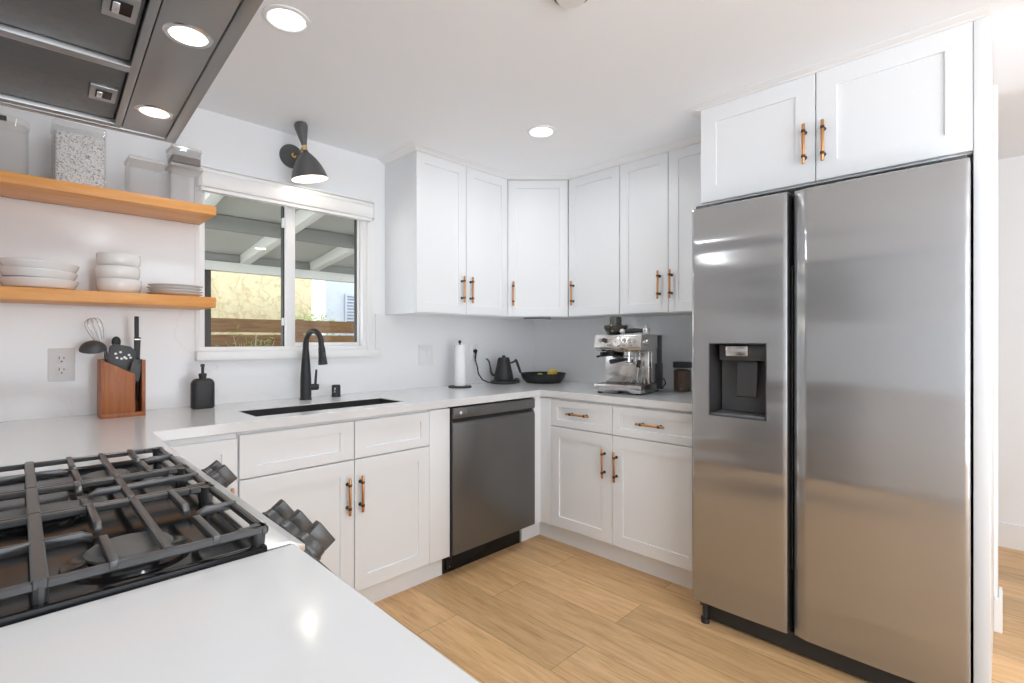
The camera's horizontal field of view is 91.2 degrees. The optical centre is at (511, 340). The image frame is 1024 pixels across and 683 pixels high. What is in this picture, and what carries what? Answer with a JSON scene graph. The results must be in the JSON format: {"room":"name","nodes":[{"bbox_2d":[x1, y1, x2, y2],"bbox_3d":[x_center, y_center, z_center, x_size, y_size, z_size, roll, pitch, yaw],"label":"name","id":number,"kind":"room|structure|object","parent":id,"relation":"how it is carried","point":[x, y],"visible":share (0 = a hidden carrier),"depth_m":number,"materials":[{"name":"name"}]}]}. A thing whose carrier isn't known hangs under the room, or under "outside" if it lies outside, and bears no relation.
{"room":"kitchen","nodes":[
{"label":"kitchen","id":0,"kind":"room"},
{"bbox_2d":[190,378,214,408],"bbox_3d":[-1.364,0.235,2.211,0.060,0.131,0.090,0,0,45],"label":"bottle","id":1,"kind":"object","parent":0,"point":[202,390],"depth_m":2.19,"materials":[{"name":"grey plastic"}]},
{"bbox_2d":[0,105,531,421],"bbox_3d":[-1.026,0.073,2.825,0.140,2.282,3.490,0,0,45],"label":"wall","id":2,"kind":"structure","parent":0,"point":[211,138],"depth_m":2.31,"materials":[{"name":"white paint"}]},
{"bbox_2d":[0,286,215,309],"bbox_3d":[-1.677,-0.159,1.870,0.250,0.043,0.956,0,0,45],"label":"floating shelf","id":3,"kind":"object","parent":2,"relation":"attached to","point":[8,294],"visible":1,"depth_m":1.88,"materials":[{"name":"brown wood"}]},
{"bbox_2d":[0,276,78,289],"bbox_3d":[-1.728,-0.201,1.835,0.216,0.039,0.216,0,0,45],"label":"shallow bowl","id":4,"kind":"object","parent":3,"relation":"on","point":[15,281],"visible":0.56,"depth_m":1.76,"materials":[{"name":"white ceramic"}]},
{"bbox_2d":[0,266,77,280],"bbox_3d":[-1.729,-0.235,1.834,0.213,0.047,0.213,0,0,-41],"label":"shallow bowl","id":5,"kind":"object","parent":4,"relation":"on","point":[4,270],"visible":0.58,"depth_m":1.75,"materials":[{"name":"white ceramic"}]},
{"bbox_2d":[0,257,78,273],"bbox_3d":[-1.728,-0.264,1.836,0.217,0.047,0.217,0,0,-41],"label":"shallow bowl","id":6,"kind":"object","parent":5,"relation":"on","point":[4,261],"visible":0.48,"depth_m":1.76,"materials":[{"name":"white ceramic"}]},
{"bbox_2d":[95,278,141,292],"bbox_3d":[-1.567,-0.211,1.999,0.146,0.058,0.146,0,0,45],"label":"bowl","id":7,"kind":"object","parent":3,"relation":"on","point":[102,284],"visible":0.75,"depth_m":1.94,"materials":[{"name":"white ceramic"}]},
{"bbox_2d":[94,265,139,279],"bbox_3d":[-1.569,-0.260,1.996,0.144,0.058,0.144,0,0,45],"label":"bowl","id":8,"kind":"object","parent":7,"relation":"on","point":[101,271],"visible":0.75,"depth_m":1.94,"materials":[{"name":"white ceramic"}]},
{"bbox_2d":[96,252,140,267],"bbox_3d":[-1.567,-0.310,1.998,0.142,0.058,0.142,0,0,45],"label":"bowl","id":9,"kind":"object","parent":8,"relation":"on","point":[102,258],"visible":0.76,"depth_m":1.94,"materials":[{"name":"white ceramic"}]},
{"bbox_2d":[147,291,201,296],"bbox_3d":[-1.433,-0.190,2.135,0.197,0.016,0.197,0,0,45],"label":"dessert plate","id":10,"kind":"object","parent":3,"relation":"on","point":[155,292],"visible":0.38,"depth_m":2.06,"materials":[{"name":"white ceramic"}]},
{"bbox_2d":[148,289,202,293],"bbox_3d":[-1.431,-0.201,2.136,0.197,0.016,0.197,0,0,45],"label":"dessert plate","id":11,"kind":"object","parent":10,"relation":"on","point":[151,290],"visible":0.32,"depth_m":2.07,"materials":[{"name":"white ceramic"}]},
{"bbox_2d":[147,286,201,290],"bbox_3d":[-1.434,-0.213,2.134,0.197,0.016,0.197,0,0,45],"label":"dessert plate","id":12,"kind":"object","parent":11,"relation":"on","point":[149,287],"visible":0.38,"depth_m":2.06,"materials":[{"name":"white ceramic"}]},
{"bbox_2d":[147,283,202,287],"bbox_3d":[-1.432,-0.224,2.136,0.197,0.016,0.197,0,0,45],"label":"dessert plate","id":13,"kind":"object","parent":12,"relation":"on","point":[149,284],"visible":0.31,"depth_m":2.06,"materials":[{"name":"white ceramic"}]},
{"bbox_2d":[0,197,532,421],"bbox_3d":[-0.972,-0.113,2.771,0.012,0.826,3.228,0,0,45],"label":"backsplash","id":14,"kind":"structure","parent":2,"relation":"attached to","point":[28,229],"depth_m":2.17,"materials":[{"name":"white stone"}]},
{"bbox_2d":[48,349,74,381],"bbox_3d":[-1.760,0.097,1.958,0.009,0.128,0.079,0,0,45],"label":"wall outlet","id":15,"kind":"object","parent":14,"relation":"attached to","point":[61,362],"visible":1,"depth_m":1.96,"materials":[{"name":"white plastic"}]},
{"bbox_2d":[56,355,66,363],"bbox_3d":[-1.758,0.075,1.956,0.003,0.036,0.034,0,0,45],"label":"receptacle","id":16,"kind":"object","parent":15,"relation":"attached to","point":[60,359],"depth_m":1.95,"materials":[{"name":"grey plastic"}]},
{"bbox_2d":[56,366,66,374],"bbox_3d":[-1.758,0.119,1.956,0.003,0.036,0.034,0,0,45],"label":"receptacle","id":17,"kind":"object","parent":15,"relation":"attached to","point":[60,370],"depth_m":1.95,"materials":[{"name":"grey plastic"}]},
{"bbox_2d":[419,345,432,364],"bbox_3d":[-0.545,0.094,3.187,0.010,0.126,0.110,0,0,45],"label":"light switch","id":18,"kind":"object","parent":14,"relation":"attached to","point":[425,351],"visible":1,"depth_m":3.19,"materials":[{"name":"white plastic"}]},
{"bbox_2d":[470,344,477,361],"bbox_3d":[-0.263,0.090,3.474,0.009,0.124,0.075,0,0,45],"label":"wall outlet","id":19,"kind":"object","parent":14,"relation":"attached to","point":[472,346],"visible":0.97,"depth_m":3.47,"materials":[{"name":"white plastic"}]},
{"bbox_2d":[194,170,380,360],"bbox_3d":[-1.139,-0.348,2.642,0.135,0.885,0.940,0,0,45],"label":"window","id":20,"kind":"structure","parent":2,"relation":"in","point":[362,346],"depth_m":2.62,"materials":[{"name":"white plastic"}]},
{"bbox_2d":[196,163,374,221],"bbox_3d":[-1.118,-0.741,2.587,0.062,0.117,0.882,0,0,45],"label":"roller blind","id":21,"kind":"object","parent":20,"relation":"attached to","point":[210,179],"visible":0.88,"depth_m":2.51,"materials":[{"name":"white fabric"}]},
{"bbox_2d":[279,121,328,183],"bbox_3d":[-1.037,-0.929,2.525,0.266,0.289,0.173,0,0,45],"label":"wall sconce","id":22,"kind":"object","parent":2,"relation":"attached to","point":[307,169],"visible":1,"depth_m":2.46,"materials":[{"name":"grey paint"}]},
{"bbox_2d":[385,150,507,317],"bbox_3d":[-0.379,-0.607,3.122,0.354,0.911,0.714,0,0,45],"label":"upper cabinet","id":23,"kind":"object","parent":2,"relation":"attached to","point":[446,222],"visible":1,"depth_m":2.94,"materials":[{"name":"white paint"}]},
{"bbox_2d":[480,179,592,320],"bbox_3d":[0.169,-0.607,3.507,0.596,0.911,0.601,0,0,45],"label":"upper cabinet","id":24,"kind":"object","parent":2,"relation":"attached to","point":[538,210],"visible":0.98,"depth_m":3.29,"materials":[{"name":"white paint"}]},
{"bbox_2d":[524,317,550,318],"bbox_3d":[0.170,-0.146,3.353,0.180,0.010,0.030,0,0,0],"label":"light","id":25,"kind":"object","parent":24,"relation":"attached to","point":[524,317],"visible":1,"depth_m":3.34,"materials":[{"name":"grey plastic"}]},
{"bbox_2d":[197,0,1023,173],"bbox_3d":[0.771,-1.128,1.087,5.140,0.120,6.000,0,0,45],"label":"ceiling","id":26,"kind":"structure","parent":0,"point":[466,79],"depth_m":1.95,"materials":[{"name":"white paint"}]},
{"bbox_2d":[0,0,263,143],"bbox_3d":[-0.820,-0.784,0.801,0.587,0.567,0.764,0,0,-42],"label":"range hood","id":27,"kind":"object","parent":26,"relation":"attached to","point":[143,68],"visible":1,"depth_m":0.90,"materials":[{"name":"silver metal"}]},
{"bbox_2d":[122,0,240,136],"bbox_3d":[-0.652,-0.517,0.954,0.086,0.027,0.718,0,0,-42],"label":"lamp","id":28,"kind":"object","parent":27,"relation":"attached to","point":[174,51],"depth_m":0.90,"materials":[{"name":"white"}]},
{"bbox_2d":[262,4,310,33],"bbox_3d":[-0.749,-1.064,1.667,0.150,0.007,0.150,0,0,45],"label":"recessed light","id":29,"kind":"object","parent":26,"relation":"in","point":[284,18],"visible":1,"depth_m":1.66,"materials":[{"name":"white"}]},
{"bbox_2d":[527,125,555,137],"bbox_3d":[0.150,-1.064,2.564,0.150,0.007,0.150,0,0,45],"label":"recessed light","id":30,"kind":"object","parent":26,"relation":"in","point":[539,131],"visible":1,"depth_m":2.56,"materials":[{"name":"white paint"}]},
{"bbox_2d":[554,0,586,7],"bbox_3d":[0.182,-1.054,1.528,0.112,0.028,0.112,0,0,45],"label":"smoke detector","id":31,"kind":"object","parent":26,"relation":"attached to","point":[564,3],"visible":1,"depth_m":1.55,"materials":[{"name":"white plastic"}]},
{"bbox_2d":[374,534,1023,682],"bbox_3d":[0.960,1.239,1.392,4.700,0.050,5.300,0,0,45],"label":"floor","id":32,"kind":"structure","parent":0,"point":[539,608],"depth_m":2.11,"materials":[{"name":"brown wood"}]},
{"bbox_2d":[0,447,334,627],"bbox_3d":[-0.784,0.740,0.832,0.722,0.949,0.778,0,0,-45],"label":"gas range","id":33,"kind":"object","parent":32,"relation":"on","point":[73,536],"visible":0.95,"depth_m":0.78,"materials":[{"name":"grey metal"}]},
{"bbox_2d":[164,433,236,495],"bbox_3d":[-1.533,0.777,1.724,0.644,0.874,0.910,0,0,45],"label":"base cabinet","id":34,"kind":"object","parent":32,"relation":"on","point":[201,452],"visible":0.12,"depth_m":1.79,"materials":[{"name":"white paint"}]},
{"bbox_2d":[236,407,449,602],"bbox_3d":[-0.866,0.777,2.400,0.644,0.874,0.985,0,0,45],"label":"base cabinet","id":35,"kind":"object","parent":32,"relation":"on","point":[379,485],"visible":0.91,"depth_m":2.23,"materials":[{"name":"white paint"}]},
{"bbox_2d":[0,379,691,476],"bbox_3d":[-0.391,0.319,2.195,1.622,0.038,3.230,0,0,45],"label":"countertop","id":36,"kind":"structure","parent":35,"relation":"on","point":[44,439],"depth_m":1.94,"materials":[{"name":"white stone"}]},
{"bbox_2d":[97,359,145,418],"bbox_3d":[-1.549,0.188,1.989,0.104,0.225,0.140,0,0,45],"label":"utensil holder","id":37,"kind":"object","parent":36,"relation":"on","point":[116,386],"visible":0.94,"depth_m":1.95,"materials":[{"name":"brown wood"}]},
{"bbox_2d":[79,340,109,362],"bbox_3d":[-1.599,0.133,1.916,0.087,0.265,0.081,0,0,-15],"label":"ladle","id":38,"kind":"object","parent":37,"relation":"in","point":[93,346],"visible":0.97,"depth_m":1.89,"materials":[{"name":"grey plastic"}]},
{"bbox_2d":[79,340,106,353],"bbox_3d":[-1.600,0.026,1.916,0.080,0.051,0.083,0,0,45],"label":"bowl","id":39,"kind":"object","parent":38,"relation":"on","point":[93,346],"depth_m":1.89,"materials":[{"name":"grey plastic"}]},
{"bbox_2d":[84,318,105,361],"bbox_3d":[-1.621,0.079,1.953,0.071,0.333,0.055,0,0,-15],"label":"whisk","id":40,"kind":"object","parent":37,"relation":"in","point":[87,320],"visible":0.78,"depth_m":1.96,"materials":[{"name":"silver metal"}]},
{"bbox_2d":[111,336,120,344],"bbox_3d":[-1.579,0.115,2.000,0.012,0.260,0.030,0,0,45],"label":"serving spoon","id":41,"kind":"object","parent":37,"relation":"in","point":[116,340],"visible":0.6,"depth_m":2.00,"materials":[{"name":"grey plastic"}]},
{"bbox_2d":[108,344,135,370],"bbox_3d":[-1.550,0.149,1.990,0.036,0.270,0.088,0,0,45],"label":"slotted turner","id":42,"kind":"object","parent":37,"relation":"in","point":[121,356],"visible":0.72,"depth_m":1.98,"materials":[{"name":"grey plastic"}]},
{"bbox_2d":[129,358,141,382],"bbox_3d":[-1.510,0.178,2.007,0.046,0.213,0.059,0,0,45],"label":"spatula","id":43,"kind":"object","parent":37,"relation":"in","point":[135,367],"visible":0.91,"depth_m":1.99,"materials":[{"name":"grey plastic"}]},
{"bbox_2d":[134,316,140,400],"bbox_3d":[-1.524,0.076,2.039,0.020,0.345,0.023,0,0,45],"label":"tongs","id":44,"kind":"object","parent":37,"relation":"in","point":[137,340],"visible":0.85,"depth_m":2.03,"materials":[{"name":"grey"}]},
{"bbox_2d":[190,364,214,408],"bbox_3d":[-1.362,0.203,2.208,0.068,0.195,0.090,0,0,45],"label":"soap dispenser","id":45,"kind":"object","parent":36,"relation":"on","point":[202,389],"visible":1,"depth_m":2.19,"materials":[{"name":"grey plastic"}]},
{"bbox_2d":[299,328,327,399],"bbox_3d":[-0.982,0.121,2.496,0.194,0.359,0.093,0,0,45],"label":"kitchen faucet","id":46,"kind":"object","parent":36,"relation":"on","point":[306,386],"visible":1,"depth_m":2.51,"materials":[{"name":"grey metal"}]},
{"bbox_2d":[239,398,400,416],"bbox_3d":[-0.847,0.428,2.294,0.228,0.248,0.683,0,0,45],"label":"sink","id":47,"kind":"object","parent":36,"relation":"in","point":[283,410],"visible":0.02,"depth_m":2.36,"materials":[{"name":"black stone"}]},
{"bbox_2d":[331,384,340,396],"bbox_3d":[-0.938,0.269,2.672,0.050,0.063,0.050,0,0,45],"label":"air gap","id":48,"kind":"object","parent":36,"relation":"on","point":[336,389],"visible":1,"depth_m":2.65,"materials":[{"name":"grey metal"}]},
{"bbox_2d":[448,340,471,387],"bbox_3d":[-0.332,0.150,3.193,0.150,0.300,0.150,0,0,45],"label":"paper towel holder","id":49,"kind":"object","parent":36,"relation":"on","point":[459,341],"visible":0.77,"depth_m":3.16,"materials":[{"name":"grey metal"}]},
{"bbox_2d":[454,345,464,385],"bbox_3d":[-0.332,0.160,3.193,0.071,0.260,0.071,0,0,45],"label":"paper towel roll","id":50,"kind":"object","parent":49,"relation":"on","point":[459,350],"visible":0.99,"depth_m":3.16,"materials":[{"name":"white paper"}]},
{"bbox_2d":[473,349,519,383],"bbox_3d":[-0.100,0.181,3.461,0.300,0.238,0.186,0,0,-30],"label":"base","id":51,"kind":"object","parent":36,"relation":"on","point":[516,380],"visible":0.83,"depth_m":3.43,"materials":[{"name":"grey"}]},
{"bbox_2d":[486,355,521,380],"bbox_3d":[-0.058,0.191,3.486,0.217,0.172,0.136,0,0,31],"label":"gooseneck kettle","id":52,"kind":"object","parent":51,"relation":"on","point":[503,372],"visible":1,"depth_m":3.44,"materials":[{"name":"grey metal"}]},
{"bbox_2d":[521,372,565,383],"bbox_3d":[0.221,0.267,3.562,0.323,0.067,0.323,0,0,45],"label":"serving bowl","id":53,"kind":"object","parent":36,"relation":"on","point":[529,377],"visible":0.94,"depth_m":3.44,"materials":[{"name":"grey"}]},
{"bbox_2d":[547,369,557,373],"bbox_3d":[0.288,0.233,3.559,0.063,0.062,0.063,0,0,35],"label":"lemon","id":54,"kind":"object","parent":53,"relation":"in","point":[551,371],"visible":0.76,"depth_m":3.54,"materials":[{"name":"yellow food"}]},
{"bbox_2d":[594,316,665,394],"bbox_3d":[0.679,0.082,2.905,0.295,0.437,0.472,0,0,36],"label":"espresso machine","id":55,"kind":"object","parent":36,"relation":"on","point":[633,362],"visible":0.98,"depth_m":2.84,"materials":[{"name":"silver metal"}]},
{"bbox_2d":[599,382,644,385],"bbox_3d":[0.624,0.264,2.843,0.276,0.032,0.152,0,0,45],"label":"drip tray","id":56,"kind":"object","parent":55,"relation":"on","point":[602,383],"depth_m":2.83,"materials":[{"name":"silver metal"}]},
{"bbox_2d":[620,325,649,333],"bbox_3d":[0.687,-0.060,2.809,0.165,0.050,0.044,0,0,13],"label":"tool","id":57,"kind":"object","parent":55,"relation":"on","point":[645,330],"visible":1,"depth_m":2.80,"materials":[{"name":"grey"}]},
{"bbox_2d":[642,325,649,333],"bbox_3d":[0.746,-0.060,2.796,0.044,0.050,0.044,0,0,36],"label":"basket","id":58,"kind":"object","parent":57,"relation":"on","point":[645,330],"depth_m":2.78,"materials":[{"name":"silver metal"}]},
{"bbox_2d":[673,361,691,391],"bbox_3d":[0.991,0.213,2.915,0.106,0.174,0.106,0,0,45],"label":"coffee canister","id":59,"kind":"object","parent":36,"relation":"on","point":[676,364],"visible":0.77,"depth_m":2.87,"materials":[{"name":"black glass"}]},
{"bbox_2d":[674,369,690,391],"bbox_3d":[0.991,0.231,2.915,0.095,0.128,0.095,0,0,45],"label":"ground coffee","id":60,"kind":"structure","parent":59,"relation":"in","point":[682,377],"depth_m":2.87,"materials":[{"name":"brown"}]},
{"bbox_2d":[442,398,534,573],"bbox_3d":[-0.298,0.781,2.974,0.607,0.867,0.624,0,0,45],"label":"dishwasher","id":61,"kind":"object","parent":32,"relation":"on","point":[492,444],"visible":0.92,"depth_m":2.74,"materials":[{"name":"grey metal"}]},
{"bbox_2d":[520,396,691,588],"bbox_3d":[0.681,0.777,2.900,1.086,0.874,0.705,0,0,45],"label":"base cabinet","id":62,"kind":"object","parent":32,"relation":"on","point":[613,482],"visible":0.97,"depth_m":2.66,"materials":[{"name":"white paint"}]},
{"bbox_2d":[692,155,972,682],"bbox_3d":[1.365,0.316,2.134,0.890,1.796,0.776,0,0,45],"label":"refrigerator","id":63,"kind":"object","parent":32,"relation":"on","point":[832,323],"visible":1,"depth_m":1.78,"materials":[{"name":"grey metal"}]},
{"bbox_2d":[973,16,993,682],"bbox_3d":[1.774,0.075,1.881,0.040,2.278,0.658,0,0,45],"label":"panel","id":64,"kind":"object","parent":32,"relation":"on","point":[983,82],"visible":1,"depth_m":1.65,"materials":[{"name":"white paint"}]},
{"bbox_3d":[-0.043,0.777,0.053,1.348,0.874,0.654,0,0,45],"label":"base cabinet","id":65,"kind":"object","parent":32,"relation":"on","visible":0},
{"bbox_2d":[0,544,478,682],"bbox_3d":[-0.050,0.319,0.031,1.386,0.038,0.629,0,0,45],"label":"countertop","id":66,"kind":"structure","parent":65,"relation":"on","point":[279,615],"depth_m":0.51,"materials":[{"name":"white stone"}]},
{"bbox_2d":[573,85,997,598],"bbox_3d":[1.140,0.073,3.056,2.618,2.282,0.120,0,0,45],"label":"wall","id":67,"kind":"structure","parent":0,"point":[995,86],"depth_m":2.10,"materials":[{"name":"white paint"}]},
{"bbox_2d":[377,134,700,179],"bbox_3d":[0.174,-1.058,2.957,1.927,0.020,0.673,0,0,6],"label":"trim","id":68,"kind":"structure","parent":67,"relation":"attached to","point":[413,146],"depth_m":2.94,"materials":[{"name":"white paint"}]},
{"bbox_2d":[569,165,645,317],"bbox_3d":[0.605,-0.607,3.244,0.391,0.911,0.354,0,0,45],"label":"upper cabinet","id":69,"kind":"object","parent":67,"relation":"attached to","point":[594,198],"visible":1,"depth_m":3.13,"materials":[{"name":"white paint"}]},
{"bbox_2d":[533,315,691,389],"bbox_3d":[0.745,0.074,3.352,1.640,0.452,0.012,0,0,45],"label":"backsplash","id":70,"kind":"structure","parent":67,"relation":"attached to","point":[566,346],"depth_m":3.54,"materials":[{"name":"white stone"}]},
{"bbox_2d":[620,142,700,316],"bbox_3d":[0.972,-0.607,2.882,0.636,0.911,0.354,0,0,45],"label":"upper cabinet","id":71,"kind":"object","parent":67,"relation":"attached to","point":[659,193],"visible":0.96,"depth_m":2.83,"materials":[{"name":"white paint"}]},
{"bbox_2d":[701,21,972,205],"bbox_3d":[1.413,-0.844,2.208,0.930,0.440,0.684,0,0,45],"label":"upper cabinet","id":72,"kind":"object","parent":67,"relation":"attached to","point":[908,105],"visible":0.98,"depth_m":1.91,"materials":[{"name":"white paint"}]},
{"bbox_2d":[684,5,989,120],"bbox_3d":[1.292,-1.062,2.091,1.022,0.011,0.380,0,0,45],"label":"trim","id":73,"kind":"structure","parent":72,"relation":"attached to","point":[695,110],"depth_m":1.88,"materials":[{"name":"white paint"}]},
{"bbox_2d":[994,587,1002,633],"bbox_3d":[1.151,1.144,3.043,2.612,0.140,0.151,0,0,45],"label":"baseboard","id":74,"kind":"structure","parent":67,"relation":"attached to","point":[998,601],"depth_m":2.08,"materials":[{"name":"white paint"}]},
{"bbox_2d":[998,155,1023,525],"bbox_3d":[2.581,0.073,3.348,4.540,2.282,0.120,0,0,45],"label":"wall","id":75,"kind":"structure","parent":0,"point":[1010,170],"depth_m":2.93,"materials":[{"name":"white paint"}]},
{"bbox_2d":[998,522,1023,550],"bbox_3d":[2.590,1.144,3.243,4.380,0.140,0.015,0,0,45],"label":"baseboard","id":76,"kind":"structure","parent":75,"relation":"attached to","point":[1011,536],"depth_m":2.92,"materials":[{"name":"white paint"}]},
{"bbox_3d":[-0.912,0.073,0.349,3.500,2.282,0.125,0,0,45],"label":"wall","id":77,"kind":"structure","parent":0,"visible":0},
{"bbox_2d":[0,170,215,224],"bbox_3d":[-1.677,-0.547,1.870,0.250,0.038,0.956,0,0,45],"label":"floating shelf","id":78,"kind":"object","parent":77,"relation":"attached to","point":[12,185],"visible":1,"depth_m":1.90,"materials":[{"name":"brown wood"}]},
{"bbox_2d":[0,115,28,174],"bbox_3d":[-1.799,-0.672,1.762,0.149,0.212,0.150,0,0,45],"label":"storage jar","id":79,"kind":"object","parent":78,"relation":"on","point":[2,117],"visible":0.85,"depth_m":1.81,"materials":[{"name":"clear glass"}]},
{"bbox_2d":[50,120,104,187],"bbox_3d":[-1.652,-0.684,1.912,0.146,0.237,0.154,0,0,45],"label":"storage jar","id":80,"kind":"object","parent":78,"relation":"on","point":[52,134],"visible":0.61,"depth_m":1.86,"materials":[{"name":"clear glass"}]},
{"bbox_2d":[54,130,103,187],"bbox_3d":[-1.652,-0.670,1.912,0.132,0.196,0.140,0,0,45],"label":"grain","id":81,"kind":"object","parent":80,"relation":"in","point":[78,158],"visible":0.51,"depth_m":1.86,"materials":[{"name":"white food"}]},
{"bbox_2d":[124,160,164,197],"bbox_3d":[-1.507,-0.649,2.060,0.126,0.166,0.126,0,0,45],"label":"storage jar","id":82,"kind":"object","parent":78,"relation":"on","point":[125,160],"visible":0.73,"depth_m":2.04,"materials":[{"name":"clear glass"}]},
{"bbox_3d":[-1.411,-0.653,2.156,0.122,0.174,0.122,0,0,45],"label":"storage jar","id":83,"kind":"object","parent":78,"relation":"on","visible":0},
{"bbox_3d":[-1.411,-0.778,2.156,0.114,0.076,0.114,0,0,45],"label":"storage jar","id":84,"kind":"object","parent":83,"relation":"on","visible":0},
{"bbox_2d":[168,154,199,170],"bbox_3d":[-1.411,-0.763,2.156,0.100,0.030,0.100,0,0,45],"label":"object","id":85,"kind":"object","parent":84,"relation":"in","point":[176,161],"visible":1,"depth_m":2.13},
{"label":"outside","id":86,"kind":"structure","parent":0,"visible":0},
{"bbox_3d":[-2.048,1.414,10.331,11.860,0.100,18.000,0,0,45],"label":"ground","id":87,"kind":"structure","parent":86,"visible":0},
{"bbox_2d":[214,324,280,346],"bbox_3d":[-3.110,0.591,5.959,0.401,1.552,1.412,0,0,45],"label":"plant","id":88,"kind":"object","parent":87,"relation":"on","point":[256,339],"visible":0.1,"depth_m":5.93,"materials":[{"name":"green plant"}]},
{"bbox_2d":[211,271,311,334],"bbox_3d":[-5.119,-0.511,6.408,0.200,3.750,5.100,0,0,45],"label":"wall","id":89,"kind":"structure","parent":87,"relation":"on","point":[238,295],"depth_m":7.51,"materials":[{"name":"yellow paint"}]},
{"bbox_2d":[205,192,353,346],"bbox_3d":[-0.935,-0.031,5.721,3.720,2.790,9.000,0,0,45],"label":"patio cover","id":90,"kind":"object","parent":87,"relation":"on","point":[243,236],"visible":0.1,"depth_m":5.17,"materials":[{"name":"grey paint"}]},
{"bbox_2d":[211,318,353,346],"bbox_3d":[-2.022,0.544,7.496,0.120,1.640,8.000,0,0,45],"label":"fence","id":91,"kind":"object","parent":87,"relation":"on","point":[302,326],"visible":0.02,"depth_m":6.33,"materials":[{"name":"brown wood"}]},
{"bbox_2d":[277,307,334,334],"bbox_3d":[-2.983,0.413,7.478,0.749,1.907,0.964,0,0,45],"label":"leafy shrub","id":92,"kind":"object","parent":87,"relation":"on","point":[312,315],"visible":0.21,"depth_m":7.43,"materials":[{"name":"green plant"}]},
{"bbox_2d":[312,280,353,335],"bbox_3d":[-2.457,-0.611,11.782,2.240,3.950,5.510,0,0,45],"label":"house","id":93,"kind":"structure","parent":87,"relation":"on","point":[336,297],"depth_m":9.36,"materials":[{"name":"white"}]},
{"bbox_2d":[344,294,353,321],"bbox_3d":[-2.878,-0.506,9.789,0.040,0.740,0.820,0,0,45],"label":"vent","id":94,"kind":"object","parent":93,"relation":"attached to","point":[348,298],"depth_m":9.56,"materials":[{"name":"grey paint"}]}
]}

